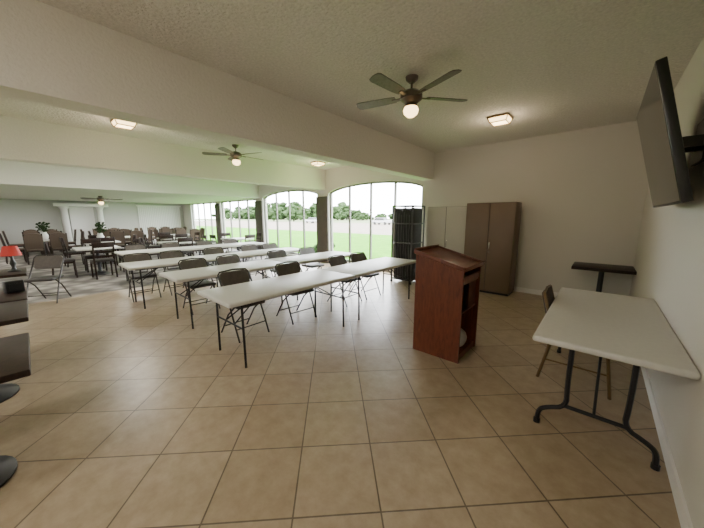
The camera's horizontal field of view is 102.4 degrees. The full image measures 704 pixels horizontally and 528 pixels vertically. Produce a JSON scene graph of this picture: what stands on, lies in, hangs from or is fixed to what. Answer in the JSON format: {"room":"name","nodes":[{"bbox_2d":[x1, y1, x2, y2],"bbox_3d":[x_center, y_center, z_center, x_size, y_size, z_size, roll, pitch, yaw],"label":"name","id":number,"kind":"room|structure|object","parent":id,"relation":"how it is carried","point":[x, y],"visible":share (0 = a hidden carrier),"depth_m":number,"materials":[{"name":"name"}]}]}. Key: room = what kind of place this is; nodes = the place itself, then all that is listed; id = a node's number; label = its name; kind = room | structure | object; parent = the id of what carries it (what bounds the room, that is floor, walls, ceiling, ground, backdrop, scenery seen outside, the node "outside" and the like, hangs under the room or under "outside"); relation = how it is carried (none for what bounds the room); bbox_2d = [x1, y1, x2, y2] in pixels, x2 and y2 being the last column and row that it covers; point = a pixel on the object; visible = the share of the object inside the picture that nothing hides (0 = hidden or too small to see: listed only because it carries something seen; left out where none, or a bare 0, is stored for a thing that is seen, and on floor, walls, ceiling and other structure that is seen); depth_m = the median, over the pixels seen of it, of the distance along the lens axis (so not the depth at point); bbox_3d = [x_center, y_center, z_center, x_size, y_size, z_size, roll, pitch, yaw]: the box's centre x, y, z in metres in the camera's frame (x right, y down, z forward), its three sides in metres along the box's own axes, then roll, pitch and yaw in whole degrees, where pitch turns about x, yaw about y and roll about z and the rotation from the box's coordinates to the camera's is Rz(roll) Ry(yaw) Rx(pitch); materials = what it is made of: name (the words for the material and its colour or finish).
{"room":"event hall","nodes":[
{"label":"event hall","id":0,"kind":"room"},
{"bbox_2d":[0,199,184,249],"bbox_3d":[-14.053,-2.355,14.269,0.200,3.070,10.450,8,12,41],"label":"wall","id":1,"kind":"structure","parent":0,"point":[16,215],"depth_m":13.54,"materials":[{"name":"grey paint"}]},
{"bbox_2d":[136,205,180,239],"bbox_3d":[-11.470,-2.480,17.009,0.100,2.020,2.250,8,12,41],"label":"vertical blinds","id":2,"kind":"object","parent":1,"relation":"attached to","point":[144,208],"visible":0.63,"depth_m":16.87,"materials":[{"name":"white fabric"}]},
{"bbox_2d":[0,160,259,203],"bbox_3d":[-10.733,-3.085,11.067,9.200,0.880,10.650,8,12,41],"label":"ceiling","id":3,"kind":"structure","parent":0,"point":[18,180],"depth_m":9.12,"materials":[{"name":"white paint"}]},
{"bbox_2d":[81,196,122,204],"bbox_3d":[-9.555,-2.429,10.810,1.263,0.330,1.259,8,12,41],"label":"ceiling fan","id":4,"kind":"object","parent":3,"relation":"hanging from","point":[100,199],"depth_m":10.74,"materials":[{"name":"brown wood"}]},
{"bbox_2d":[0,243,680,527],"bbox_3d":[-6.273,0.325,7.810,20.880,0.100,10.450,8,12,41],"label":"floor","id":5,"kind":"structure","parent":0,"point":[127,414],"depth_m":2.17,"materials":[{"name":"tile"}]},
{"bbox_2d":[0,267,26,278],"bbox_3d":[-5.284,0.506,4.154,0.760,0.740,0.760,8,12,41],"label":"cafe table","id":6,"kind":"object","parent":5,"relation":"on","point":[3,272],"visible":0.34,"depth_m":4.11,"materials":[{"name":"brown wood"}]},
{"bbox_2d":[0,246,21,271],"bbox_3d":[-5.113,-0.078,4.255,0.220,0.380,0.220,8,12,41],"label":"table lamp","id":7,"kind":"object","parent":6,"relation":"on","point":[11,251],"visible":1,"depth_m":4.22,"materials":[{"name":"red fabric"}]},
{"bbox_2d":[0,233,26,263],"bbox_3d":[-11.539,-0.549,9.628,0.440,1.031,0.514,7,12,37],"label":"dining chair","id":8,"kind":"object","parent":5,"relation":"on","point":[1,237],"visible":0.62,"depth_m":9.43,"materials":[{"name":"brown wood"}]},
{"bbox_2d":[2,231,24,256],"bbox_3d":[-13.346,-0.808,11.189,0.440,1.031,0.514,8,12,40],"label":"dining chair","id":9,"kind":"object","parent":5,"relation":"on","point":[3,232],"visible":0.66,"depth_m":10.99,"materials":[{"name":"brown wood"}]},
{"bbox_2d":[0,287,27,302],"bbox_3d":[-3.809,0.718,2.880,0.760,0.740,0.760,8,12,41],"label":"cafe table","id":10,"kind":"object","parent":5,"relation":"on","point":[18,296],"visible":0.36,"depth_m":2.92,"materials":[{"name":"brown wood"}]},
{"bbox_2d":[1,279,24,293],"bbox_3d":[-3.686,0.243,3.082,0.104,0.130,0.140,4,10,24],"label":"napkin dispenser","id":11,"kind":"object","parent":10,"relation":"on","point":[10,286],"visible":1,"depth_m":3.05,"materials":[{"name":"black metal"}]},
{"bbox_2d":[0,300,28,402],"bbox_3d":[-3.200,0.805,2.354,0.760,0.740,0.760,8,12,41],"label":"cafe table","id":12,"kind":"object","parent":5,"relation":"on","point":[15,312],"visible":1,"depth_m":2.48,"materials":[{"name":"brown wood"}]},
{"bbox_2d":[0,333,30,487],"bbox_3d":[-2.274,0.938,1.554,0.760,0.740,0.760,8,12,41],"label":"cafe table","id":13,"kind":"object","parent":5,"relation":"on","point":[15,357],"visible":1,"depth_m":1.70,"materials":[{"name":"brown wood"}]},
{"bbox_2d":[22,233,45,264],"bbox_3d":[-10.650,-0.527,9.500,0.514,1.031,0.440,8,12,40],"label":"dining chair","id":14,"kind":"object","parent":5,"relation":"on","point":[33,242],"visible":0.93,"depth_m":9.32,"materials":[{"name":"brown wood"}]},
{"bbox_2d":[24,254,71,303],"bbox_3d":[-5.646,0.270,5.229,0.452,0.868,0.519,-3,10,-20],"label":"folding chair","id":15,"kind":"object","parent":5,"relation":"on","point":[39,261],"visible":0.91,"depth_m":5.27,"materials":[{"name":"grey metal"}]},
{"bbox_2d":[48,232,70,257],"bbox_3d":[-10.257,-0.601,9.943,0.514,1.031,0.440,9,13,43],"label":"dining chair","id":16,"kind":"object","parent":5,"relation":"on","point":[55,243],"visible":0.86,"depth_m":9.74,"materials":[{"name":"brown wood"}]},
{"bbox_2d":[45,242,77,277],"bbox_3d":[-7.423,-0.098,7.240,0.440,0.924,0.487,9,13,42],"label":"dining chair","id":17,"kind":"object","parent":5,"relation":"on","point":[66,260],"visible":0.73,"depth_m":7.22,"materials":[{"name":"brown wood"}]},
{"bbox_2d":[59,237,84,266],"bbox_3d":[-8.889,-0.395,9.030,0.440,0.924,0.487,7,12,36],"label":"dining chair","id":18,"kind":"object","parent":5,"relation":"on","point":[73,252],"visible":0.83,"depth_m":8.90,"materials":[{"name":"brown wood"}]},
{"bbox_2d":[52,203,108,244],"bbox_3d":[-13.538,-1.923,14.322,0.600,2.200,2.000,8,12,41],"label":"portico","id":19,"kind":"object","parent":5,"relation":"on","point":[81,215],"visible":0.56,"depth_m":14.28,"materials":[{"name":"white paint"}]},
{"bbox_2d":[80,238,107,272],"bbox_3d":[-7.489,-0.261,8.219,0.487,0.924,0.440,8,12,40],"label":"dining chair","id":20,"kind":"object","parent":5,"relation":"on","point":[98,240],"visible":0.78,"depth_m":8.21,"materials":[{"name":"brown wood"}]},
{"bbox_2d":[72,245,120,274],"bbox_3d":[-6.959,-0.096,7.777,0.900,0.740,0.900,8,12,41],"label":"cafe table","id":21,"kind":"object","parent":5,"relation":"on","point":[87,248],"visible":0.83,"depth_m":7.67,"materials":[{"name":"white plastic"}]},
{"bbox_2d":[86,240,120,263],"bbox_3d":[-8.427,-0.393,9.568,0.900,0.740,0.900,8,12,41],"label":"cafe table","id":22,"kind":"object","parent":5,"relation":"on","point":[116,241],"visible":0.23,"depth_m":9.48,"materials":[{"name":"white plastic"}]},
{"bbox_2d":[94,222,106,237],"bbox_3d":[-8.407,-1.084,9.474,0.395,0.655,0.318,8,12,41],"label":"potted plant","id":23,"kind":"object","parent":22,"relation":"on","point":[98,225],"visible":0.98,"depth_m":9.40,"materials":[{"name":"green plant"}]},
{"bbox_2d":[90,242,117,279],"bbox_3d":[-6.429,-0.109,7.306,0.487,0.924,0.440,7,12,37],"label":"dining chair","id":24,"kind":"object","parent":5,"relation":"on","point":[94,261],"visible":1,"depth_m":7.18,"materials":[{"name":"brown wood"}]},
{"bbox_2d":[100,237,117,266],"bbox_3d":[-7.897,-0.406,9.097,0.487,0.924,0.440,8,12,40],"label":"dining chair","id":25,"kind":"object","parent":5,"relation":"on","point":[103,239],"visible":0.36,"depth_m":8.97,"materials":[{"name":"brown wood"}]},
{"bbox_2d":[110,231,125,254],"bbox_3d":[-9.204,-0.798,11.130,0.440,1.031,0.514,-9,13,-44],"label":"dining chair","id":26,"kind":"object","parent":5,"relation":"on","point":[119,235],"visible":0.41,"depth_m":10.98,"materials":[{"name":"brown wood"}]},
{"bbox_2d":[119,229,131,246],"bbox_3d":[-9.945,-1.036,12.562,0.514,1.031,0.440,9,13,42],"label":"dining chair","id":27,"kind":"object","parent":5,"relation":"on","point":[126,231],"visible":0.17,"depth_m":12.63,"materials":[{"name":"brown wood"}]},
{"bbox_2d":[118,238,139,271],"bbox_3d":[-6.496,-0.271,8.284,0.440,0.924,0.487,8,12,40],"label":"dining chair","id":28,"kind":"object","parent":5,"relation":"on","point":[136,239],"visible":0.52,"depth_m":8.26,"materials":[{"name":"brown wood"}]},
{"bbox_2d":[129,230,143,244],"bbox_3d":[-8.807,-0.872,11.577,0.514,1.031,0.440,8,13,41],"label":"dining chair","id":29,"kind":"object","parent":5,"relation":"on","point":[138,233],"visible":0.46,"depth_m":11.36,"materials":[{"name":"brown wood"}]},
{"bbox_2d":[124,244,152,274],"bbox_3d":[-5.488,-0.071,7.283,0.519,0.868,0.452,8,12,41],"label":"folding chair","id":30,"kind":"object","parent":5,"relation":"on","point":[131,246],"visible":0.37,"depth_m":7.32,"materials":[{"name":"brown metal"}]},
{"bbox_2d":[122,253,161,302],"bbox_3d":[-4.054,0.232,5.455,0.519,0.868,0.452,8,12,41],"label":"folding chair","id":31,"kind":"object","parent":5,"relation":"on","point":[139,256],"visible":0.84,"depth_m":5.44,"materials":[{"name":"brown metal"}]},
{"bbox_2d":[144,229,152,244],"bbox_3d":[-9.056,-1.014,12.431,0.440,1.031,0.514,8,12,40],"label":"dining chair","id":32,"kind":"object","parent":5,"relation":"on","point":[150,231],"visible":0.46,"depth_m":12.42,"materials":[{"name":"brown wood"}]},
{"bbox_2d":[143,234,159,248],"bbox_3d":[-7.593,-0.688,10.795,0.487,0.924,0.440,-9,13,-44],"label":"dining chair","id":33,"kind":"object","parent":5,"relation":"on","point":[148,246],"visible":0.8,"depth_m":10.64,"materials":[{"name":"brown wood"}]},
{"bbox_2d":[114,246,205,281],"bbox_3d":[-4.786,-0.005,7.231,0.760,0.740,1.830,8,12,41],"label":"folding table","id":34,"kind":"object","parent":5,"relation":"on","point":[186,248],"visible":0.56,"depth_m":7.00,"materials":[{"name":"white plastic"}]},
{"bbox_2d":[159,235,173,247],"bbox_3d":[-6.396,-0.539,9.899,0.487,0.924,0.440,9,13,43],"label":"dining chair","id":35,"kind":"object","parent":5,"relation":"on","point":[160,236],"visible":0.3,"depth_m":9.96,"materials":[{"name":"brown wood"}]},
{"bbox_2d":[161,242,179,269],"bbox_3d":[-4.961,-0.170,7.877,0.519,0.868,0.452,8,12,41],"label":"folding chair","id":36,"kind":"object","parent":5,"relation":"on","point":[166,244],"visible":0.37,"depth_m":7.90,"materials":[{"name":"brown metal"}]},
{"bbox_2d":[119,253,231,308],"bbox_3d":[-3.276,0.277,5.533,0.760,0.740,1.830,8,12,41],"label":"folding table","id":37,"kind":"object","parent":5,"relation":"on","point":[170,262],"visible":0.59,"depth_m":5.11,"materials":[{"name":"white plastic"}]},
{"bbox_2d":[159,250,194,295],"bbox_3d":[-3.659,0.158,5.899,0.519,0.868,0.452,7,12,37],"label":"folding chair","id":38,"kind":"object","parent":5,"relation":"on","point":[176,253],"visible":0.57,"depth_m":5.89,"materials":[{"name":"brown metal"}]},
{"bbox_2d":[177,237,193,256],"bbox_3d":[-5.338,-0.388,8.985,0.487,0.924,0.440,8,12,39],"label":"dining chair","id":39,"kind":"object","parent":5,"relation":"on","point":[188,239],"visible":0.53,"depth_m":8.84,"materials":[{"name":"brown wood"}]},
{"bbox_2d":[190,229,200,241],"bbox_3d":[-7.359,-1.143,13.209,0.514,1.031,0.440,9,13,43],"label":"dining chair","id":40,"kind":"object","parent":5,"relation":"on","point":[192,231],"visible":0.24,"depth_m":12.98,"materials":[{"name":"brown wood"}]},
{"bbox_2d":[178,258,220,314],"bbox_3d":[-2.591,0.344,4.782,0.519,0.868,0.452,8,12,41],"label":"folding chair","id":41,"kind":"object","parent":5,"relation":"on","point":[184,264],"visible":0.72,"depth_m":4.76,"materials":[{"name":"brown metal"}]},
{"bbox_2d":[196,240,212,264],"bbox_3d":[-4.368,-0.281,8.545,0.519,0.868,0.452,8,12,41],"label":"folding chair","id":42,"kind":"object","parent":5,"relation":"on","point":[201,242],"visible":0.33,"depth_m":8.57,"materials":[{"name":"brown metal"}]},
{"bbox_2d":[203,247,223,287],"bbox_3d":[-3.098,0.053,6.532,0.519,0.868,0.452,9,13,43],"label":"folding chair","id":43,"kind":"object","parent":5,"relation":"on","point":[214,250],"visible":0.29,"depth_m":6.56,"materials":[{"name":"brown metal"}]},
{"bbox_2d":[159,259,286,328],"bbox_3d":[-1.970,0.421,4.668,0.760,0.740,1.830,8,12,41],"label":"folding table","id":44,"kind":"object","parent":5,"relation":"on","point":[203,273],"visible":0.73,"depth_m":4.28,"materials":[{"name":"white plastic"}]},
{"bbox_2d":[199,242,263,263],"bbox_3d":[-3.577,-0.231,8.593,0.760,0.740,1.830,8,12,41],"label":"folding table","id":45,"kind":"object","parent":5,"relation":"on","point":[229,245],"visible":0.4,"depth_m":8.45,"materials":[{"name":"white plastic"}]},
{"bbox_2d":[216,254,249,277],"bbox_3d":[-2.183,0.268,5.241,0.519,0.868,0.452,7,12,38],"label":"folding chair","id":46,"kind":"object","parent":5,"relation":"on","point":[234,258],"visible":0.27,"depth_m":5.27,"materials":[{"name":"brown metal"}]},
{"bbox_2d":[223,238,242,260],"bbox_3d":[-3.841,-0.380,9.139,0.519,0.868,0.452,8,12,41],"label":"folding chair","id":47,"kind":"object","parent":5,"relation":"on","point":[225,241],"visible":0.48,"depth_m":9.13,"materials":[{"name":"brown metal"}]},
{"bbox_2d":[221,237,253,250],"bbox_3d":[-4.409,-0.623,10.950,0.900,0.740,0.900,8,12,41],"label":"cafe table","id":48,"kind":"object","parent":5,"relation":"on","point":[237,238],"visible":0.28,"depth_m":10.81,"materials":[{"name":"white plastic"}]},
{"bbox_2d":[217,268,269,342],"bbox_3d":[-1.461,0.511,3.778,0.519,0.868,0.452,7,12,38],"label":"folding chair","id":49,"kind":"object","parent":5,"relation":"on","point":[240,275],"visible":0.63,"depth_m":3.78,"materials":[{"name":"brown metal"}]},
{"bbox_2d":[240,244,266,280],"bbox_3d":[-2.506,-0.057,7.199,0.519,0.868,0.452,8,12,39],"label":"folding chair","id":50,"kind":"object","parent":5,"relation":"on","point":[250,247],"visible":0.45,"depth_m":7.23,"materials":[{"name":"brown metal"}]},
{"bbox_2d":[222,247,298,261],"bbox_3d":[-2.067,0.051,6.895,0.760,0.740,1.830,8,12,41],"label":"folding table","id":51,"kind":"object","parent":5,"relation":"on","point":[254,253],"visible":0.41,"depth_m":6.54,"materials":[{"name":"white plastic"}]},
{"bbox_2d":[262,243,277,276],"bbox_3d":[-2.111,-0.132,7.644,0.519,0.868,0.452,8,12,41],"label":"folding chair","id":52,"kind":"object","parent":5,"relation":"on","point":[266,245],"visible":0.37,"depth_m":7.66,"materials":[{"name":"grey metal"}]},
{"bbox_2d":[197,269,354,367],"bbox_3d":[-0.838,0.592,3.637,0.760,0.740,1.830,8,12,41],"label":"folding table","id":53,"kind":"object","parent":5,"relation":"on","point":[240,295],"visible":1,"depth_m":3.30,"materials":[{"name":"white plastic"}]},
{"bbox_2d":[267,250,286,276],"bbox_3d":[-1.488,0.143,5.994,0.519,0.868,0.452,9,13,43],"label":"folding chair","id":54,"kind":"object","parent":5,"relation":"on","point":[275,253],"visible":0.29,"depth_m":6.01,"materials":[{"name":"grey metal"}]},
{"bbox_2d":[275,261,316,324],"bbox_3d":[-0.884,0.410,4.384,0.519,0.868,0.452,9,13,44],"label":"folding chair","id":55,"kind":"object","parent":5,"relation":"on","point":[291,267],"visible":0.67,"depth_m":4.39,"materials":[{"name":"grey metal"}]},
{"bbox_2d":[299,247,323,270],"bbox_3d":[-0.945,0.036,6.637,0.519,0.868,0.452,8,12,38],"label":"folding chair","id":56,"kind":"object","parent":5,"relation":"on","point":[302,250],"visible":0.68,"depth_m":6.58,"materials":[{"name":"grey metal"}]},
{"bbox_2d":[269,251,356,299],"bbox_3d":[-0.761,0.195,6.030,0.760,0.740,1.830,8,12,41],"label":"folding table","id":57,"kind":"object","parent":5,"relation":"on","point":[322,256],"visible":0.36,"depth_m":5.74,"materials":[{"name":"white plastic"}]},
{"bbox_2d":[327,255,361,306],"bbox_3d":[-0.145,0.277,5.186,0.519,0.868,0.452,8,12,38],"label":"folding chair","id":58,"kind":"object","parent":5,"relation":"on","point":[339,259],"visible":0.5,"depth_m":5.18,"materials":[{"name":"grey metal"}]},
{"bbox_2d":[348,252,380,299],"bbox_3d":[0.245,0.206,5.611,0.519,0.868,0.452,9,13,42],"label":"folding chair","id":59,"kind":"object","parent":5,"relation":"on","point":[360,256],"visible":0.7,"depth_m":5.61,"materials":[{"name":"grey metal"}]},
{"bbox_2d":[321,257,415,319],"bbox_3d":[0.371,0.366,4.999,0.760,0.740,1.830,8,12,41],"label":"folding table","id":60,"kind":"object","parent":5,"relation":"on","point":[367,267],"visible":0.82,"depth_m":4.69,"materials":[{"name":"white plastic"}]},
{"bbox_2d":[390,205,424,284],"bbox_3d":[1.341,-0.480,6.814,0.580,1.814,0.620,8,12,41],"label":"cart","id":61,"kind":"object","parent":5,"relation":"on","point":[408,223],"visible":0.85,"depth_m":6.63,"materials":[{"name":"grey metal"}]},
{"bbox_2d":[426,206,466,253],"bbox_3d":[2.224,-0.417,6.538,0.900,1.780,0.482,8,12,41],"label":"storage cabinet","id":62,"kind":"object","parent":5,"relation":"on","point":[446,225],"visible":0.53,"depth_m":6.27,"materials":[{"name":"beige wood"}]},
{"bbox_2d":[413,244,484,363],"bbox_3d":[1.115,0.410,3.308,0.591,1.208,0.610,8,12,41],"label":"lectern","id":63,"kind":"object","parent":5,"relation":"on","point":[447,281],"visible":1,"depth_m":3.15,"materials":[{"name":"brown wood"}]},
{"bbox_2d":[460,328,466,346],"bbox_3d":[1.188,0.843,3.285,0.262,0.216,0.329,8,12,41],"label":"plastic bag","id":64,"kind":"object","parent":63,"relation":"on","point":[463,337],"visible":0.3,"depth_m":3.19,"materials":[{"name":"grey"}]},
{"bbox_2d":[464,202,521,295],"bbox_3d":[2.858,-0.329,5.855,0.920,1.830,0.482,8,12,41],"label":"storage cabinet","id":65,"kind":"object","parent":5,"relation":"on","point":[492,230],"visible":0.92,"depth_m":5.61,"materials":[{"name":"brown wood"}]},
{"bbox_2d":[536,285,611,399],"bbox_3d":[2.160,0.679,2.722,0.588,0.874,0.488,8,12,41],"label":"dining chair","id":66,"kind":"object","parent":5,"relation":"on","point":[547,294],"visible":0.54,"depth_m":2.69,"materials":[{"name":"brown wood"}]},
{"bbox_2d":[571,262,636,291],"bbox_3d":[4.184,0.401,4.788,0.780,0.740,0.660,8,12,41],"label":"cafe table","id":67,"kind":"object","parent":5,"relation":"on","point":[601,268],"visible":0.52,"depth_m":4.69,"materials":[{"name":"brown wood"}]},
{"bbox_2d":[533,287,700,471],"bbox_3d":[2.145,0.787,2.464,0.760,0.741,1.830,8,12,41],"label":"folding table","id":68,"kind":"object","parent":5,"relation":"on","point":[635,331],"visible":1,"depth_m":1.99,"materials":[{"name":"white plastic"}]},
{"bbox_3d":[-11.023,-0.504,10.237,0.900,0.740,0.900,8,12,41],"label":"cafe table","id":69,"kind":"object","parent":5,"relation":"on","visible":0},
{"bbox_2d":[35,222,49,239],"bbox_3d":[-11.024,-1.188,10.101,0.374,0.653,0.324,0,9,2],"label":"potted plant","id":70,"kind":"object","parent":69,"relation":"on","point":[42,227],"visible":0.99,"depth_m":10.10,"materials":[{"name":"green plant"}]},
{"bbox_2d":[0,0,703,169],"bbox_3d":[-2.878,-2.318,4.224,11.680,0.150,10.650,8,12,41],"label":"ceiling","id":71,"kind":"structure","parent":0,"point":[556,66],"depth_m":2.68,"materials":[{"name":"paint"}]},
{"bbox_2d":[110,119,136,129],"bbox_3d":[-3.662,-2.248,4.545,0.302,0.095,0.302,8,12,41],"label":"ceiling light","id":72,"kind":"object","parent":71,"relation":"attached to","point":[116,123],"depth_m":4.50,"materials":[{"name":"white plastic"}]},
{"bbox_2d":[0,115,324,189],"bbox_3d":[-4.368,-2.147,5.574,0.280,0.630,10.250,8,12,41],"label":"ceiling beam","id":73,"kind":"structure","parent":71,"relation":"attached to","point":[21,140],"depth_m":5.48,"materials":[{"name":"beige paint"}]},
{"bbox_2d":[0,0,433,180],"bbox_3d":[-1.509,-1.737,3.105,0.280,0.630,10.250,8,12,41],"label":"ceiling beam","id":74,"kind":"structure","parent":71,"relation":"attached to","point":[50,56],"depth_m":2.63,"materials":[{"name":"beige paint"}]},
{"bbox_2d":[202,144,261,165],"bbox_3d":[-2.473,-2.348,6.141,1.269,0.420,1.233,8,12,41],"label":"ceiling fan","id":75,"kind":"object","parent":71,"relation":"hanging from","point":[235,156],"depth_m":6.02,"materials":[{"name":"brown wood"}]},
{"bbox_2d":[310,161,324,166],"bbox_3d":[-0.956,-2.811,7.938,0.302,0.095,0.302,8,12,41],"label":"ceiling light","id":76,"kind":"object","parent":71,"relation":"attached to","point":[315,163],"depth_m":7.87,"materials":[{"name":"white plastic"}]},
{"bbox_2d":[356,69,466,117],"bbox_3d":[0.624,-1.846,3.122,1.269,0.420,1.240,8,12,41],"label":"ceiling fan","id":77,"kind":"object","parent":71,"relation":"hanging from","point":[410,97],"depth_m":3.07,"materials":[{"name":"brown wood"}]},
{"bbox_2d":[487,112,512,126],"bbox_3d":[2.282,-2.218,4.368,0.302,0.095,0.302,8,12,41],"label":"ceiling light","id":78,"kind":"object","parent":71,"relation":"attached to","point":[504,118],"depth_m":4.31,"materials":[{"name":"white plastic"}]},
{"bbox_2d":[182,121,647,295],"bbox_3d":[-2.897,-1.871,11.355,20.480,3.070,0.200,8,12,41],"label":"wall","id":79,"kind":"structure","parent":0,"point":[581,193],"depth_m":5.38,"materials":[{"name":"grey paint"}]},
{"bbox_2d":[192,202,215,242],"bbox_3d":[-8.345,-2.339,16.111,3.410,2.196,0.060,8,12,41],"label":"window","id":80,"kind":"structure","parent":79,"relation":"in","point":[214,202],"depth_m":16.09,"materials":[{"name":"grey metal"}]},
{"bbox_2d":[214,204,222,243],"bbox_3d":[-6.949,-2.003,14.743,0.580,2.220,0.075,8,12,41],"label":"cladding","id":81,"kind":"object","parent":79,"relation":"attached to","point":[217,206],"visible":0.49,"depth_m":14.68,"materials":[{"name":"paint"}]},
{"bbox_2d":[221,199,254,242],"bbox_3d":[-5.373,-1.913,13.544,3.410,2.196,0.060,8,12,41],"label":"window","id":82,"kind":"structure","parent":79,"relation":"in","point":[253,199],"depth_m":13.59,"materials":[{"name":"grey metal"}]},
{"bbox_2d":[254,201,264,249],"bbox_3d":[-3.977,-1.576,12.177,0.580,2.220,0.075,8,12,41],"label":"cladding","id":83,"kind":"object","parent":79,"relation":"attached to","point":[258,204],"visible":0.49,"depth_m":12.07,"materials":[{"name":"paint"}]},
{"bbox_2d":[264,190,315,254],"bbox_3d":[-2.401,-1.600,10.959,3.420,2.426,0.060,8,12,41],"label":"window","id":84,"kind":"structure","parent":79,"relation":"in","point":[289,191],"depth_m":10.99,"materials":[{"name":"grey metal"}]},
{"bbox_2d":[316,196,328,262],"bbox_3d":[-1.005,-1.150,9.610,0.580,2.220,0.075,8,12,41],"label":"cladding","id":85,"kind":"object","parent":79,"relation":"attached to","point":[322,215],"visible":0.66,"depth_m":9.54,"materials":[{"name":"paint"}]},
{"bbox_2d":[330,181,421,261],"bbox_3d":[0.560,-1.175,8.402,3.390,2.426,0.060,8,12,41],"label":"window","id":86,"kind":"structure","parent":79,"relation":"in","point":[394,182],"depth_m":8.47,"materials":[{"name":"grey metal"}]},
{"bbox_2d":[513,286,557,296],"bbox_3d":[3.242,0.498,6.156,3.946,0.100,0.014,8,12,41],"label":"baseboard","id":87,"kind":"structure","parent":79,"relation":"attached to","point":[517,289],"depth_m":5.80,"materials":[{"name":"white"}]},
{"bbox_2d":[629,37,703,527],"bbox_3d":[1.507,-0.123,0.832,0.200,3.070,10.450,8,12,41],"label":"wall","id":88,"kind":"structure","parent":0,"point":[669,259],"depth_m":2.03,"materials":[{"name":"grey paint"}]},
{"bbox_2d":[641,367,692,527],"bbox_3d":[1.360,1.343,1.070,0.014,0.100,10.250,8,12,41],"label":"baseboard","id":89,"kind":"structure","parent":88,"relation":"attached to","point":[685,521],"depth_m":1.74,"materials":[{"name":"white"}]},
{"bbox_2d":[682,119,703,166],"bbox_3d":[2.426,-0.876,2.040,0.150,0.300,0.360,8,12,41],"label":"mount","id":90,"kind":"object","parent":88,"relation":"attached to","point":[694,144],"depth_m":1.96,"materials":[{"name":"grey metal"}]},
{"bbox_2d":[636,56,693,207],"bbox_3d":[2.320,-0.866,2.136,0.261,0.844,1.280,8,12,41],"label":"television","id":91,"kind":"object","parent":90,"relation":"attached to","point":[658,123],"visible":1,"depth_m":1.79,"materials":[{"name":"black plastic"}]},
{"label":"outside","id":92,"kind":"structure","parent":0,"visible":0},
{"bbox_2d":[195,221,391,234],"bbox_3d":[-3.090,-7.694,56.702,200.000,0.060,38.000,8,12,41],"label":"parking lot","id":93,"kind":"structure","parent":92,"point":[359,228],"depth_m":50.42,"materials":[{"name":"white concrete"}]},
{"bbox_2d":[372,218,391,224],"bbox_3d":[6.506,-9.267,61.397,4.400,1.495,1.800,8,12,41],"label":"car","id":94,"kind":"object","parent":93,"relation":"on","point":[376,220],"visible":0.9,"depth_m":60.78,"materials":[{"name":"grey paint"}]},
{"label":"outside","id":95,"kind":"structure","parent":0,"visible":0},
{"bbox_2d":[195,218,391,223],"bbox_3d":[24.499,-25.275,162.677,420.000,0.060,160.000,8,12,41],"label":"field","id":96,"kind":"structure","parent":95,"point":[285,219],"depth_m":138.43,"materials":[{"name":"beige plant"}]},
{"bbox_2d":[242,206,254,218],"bbox_3d":[-68.988,-35.872,198.421,14.976,9.199,16.054,-2,10,-14],"label":"tree","id":97,"kind":"object","parent":96,"relation":"on","point":[252,207],"visible":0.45,"depth_m":193.99,"materials":[{"name":"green plant"}]},
{"bbox_2d":[267,202,281,220],"bbox_3d":[-30.045,-19.847,108.119,7.002,7.159,8.023,-1,9,-6],"label":"tree","id":98,"kind":"object","parent":96,"relation":"on","point":[271,213],"visible":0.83,"depth_m":106.84,"materials":[{"name":"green plant"}]},
{"bbox_2d":[278,202,286,219],"bbox_3d":[-42.380,-32.781,174.796,14.915,10.854,15.989,-3,10,-19],"label":"tree","id":99,"kind":"object","parent":96,"relation":"on","point":[282,205],"visible":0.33,"depth_m":171.92,"materials":[{"name":"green plant"}]},
{"bbox_2d":[284,204,302,221],"bbox_3d":[-21.106,-18.365,101.907,7.020,6.264,6.127,-1,9,-6],"label":"tree","id":100,"kind":"object","parent":96,"relation":"on","point":[295,215],"visible":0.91,"depth_m":100.81,"materials":[{"name":"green plant"}]},
{"bbox_2d":[283,201,306,214],"bbox_3d":[-33.556,-31.730,168.291,14.004,10.914,15.012,8,13,41],"label":"tree","id":101,"kind":"object","parent":96,"relation":"on","point":[296,204],"visible":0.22,"depth_m":166.09,"materials":[{"name":"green plant"}]},
{"bbox_2d":[305,203,315,219],"bbox_3d":[-20.842,-29.150,156.699,12.689,9.658,11.418,1,9,7],"label":"tree","id":102,"kind":"object","parent":96,"relation":"on","point":[309,214],"visible":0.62,"depth_m":154.17,"materials":[{"name":"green plant"}]},
{"bbox_2d":[336,211,346,219],"bbox_3d":[-5.789,-25.507,149.059,6.273,4.894,7.187,1,10,8],"label":"tree","id":103,"kind":"object","parent":96,"relation":"on","point":[339,215],"visible":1,"depth_m":146.75,"materials":[{"name":"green plant"}]},
{"bbox_2d":[333,204,352,219],"bbox_3d":[-5.482,-28.841,157.167,12.832,8.887,14.259,-4,10,-23],"label":"tree","id":104,"kind":"object","parent":96,"relation":"on","point":[341,207],"visible":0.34,"depth_m":153.98,"materials":[{"name":"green plant"}]},
{"bbox_2d":[342,205,356,219],"bbox_3d":[-2.734,-28.269,155.347,13.052,8.308,12.175,-4,10,-24],"label":"tree","id":105,"kind":"object","parent":96,"relation":"on","point":[346,207],"visible":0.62,"depth_m":152.63,"materials":[{"name":"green plant"}]},
{"bbox_2d":[356,212,368,220],"bbox_3d":[5.137,-23.214,137.708,6.536,4.198,7.121,1,9,3],"label":"tree","id":106,"kind":"object","parent":96,"relation":"on","point":[363,215],"visible":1,"depth_m":136.49,"materials":[{"name":"green plant"}]},
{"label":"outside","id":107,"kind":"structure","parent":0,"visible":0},
{"bbox_2d":[196,226,391,259],"bbox_3d":[-9.309,-2.819,27.227,130.000,0.060,15.150,8,12,41],"label":"lawn","id":108,"kind":"structure","parent":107,"point":[381,244],"depth_m":21.03,"materials":[{"name":"green plant"}]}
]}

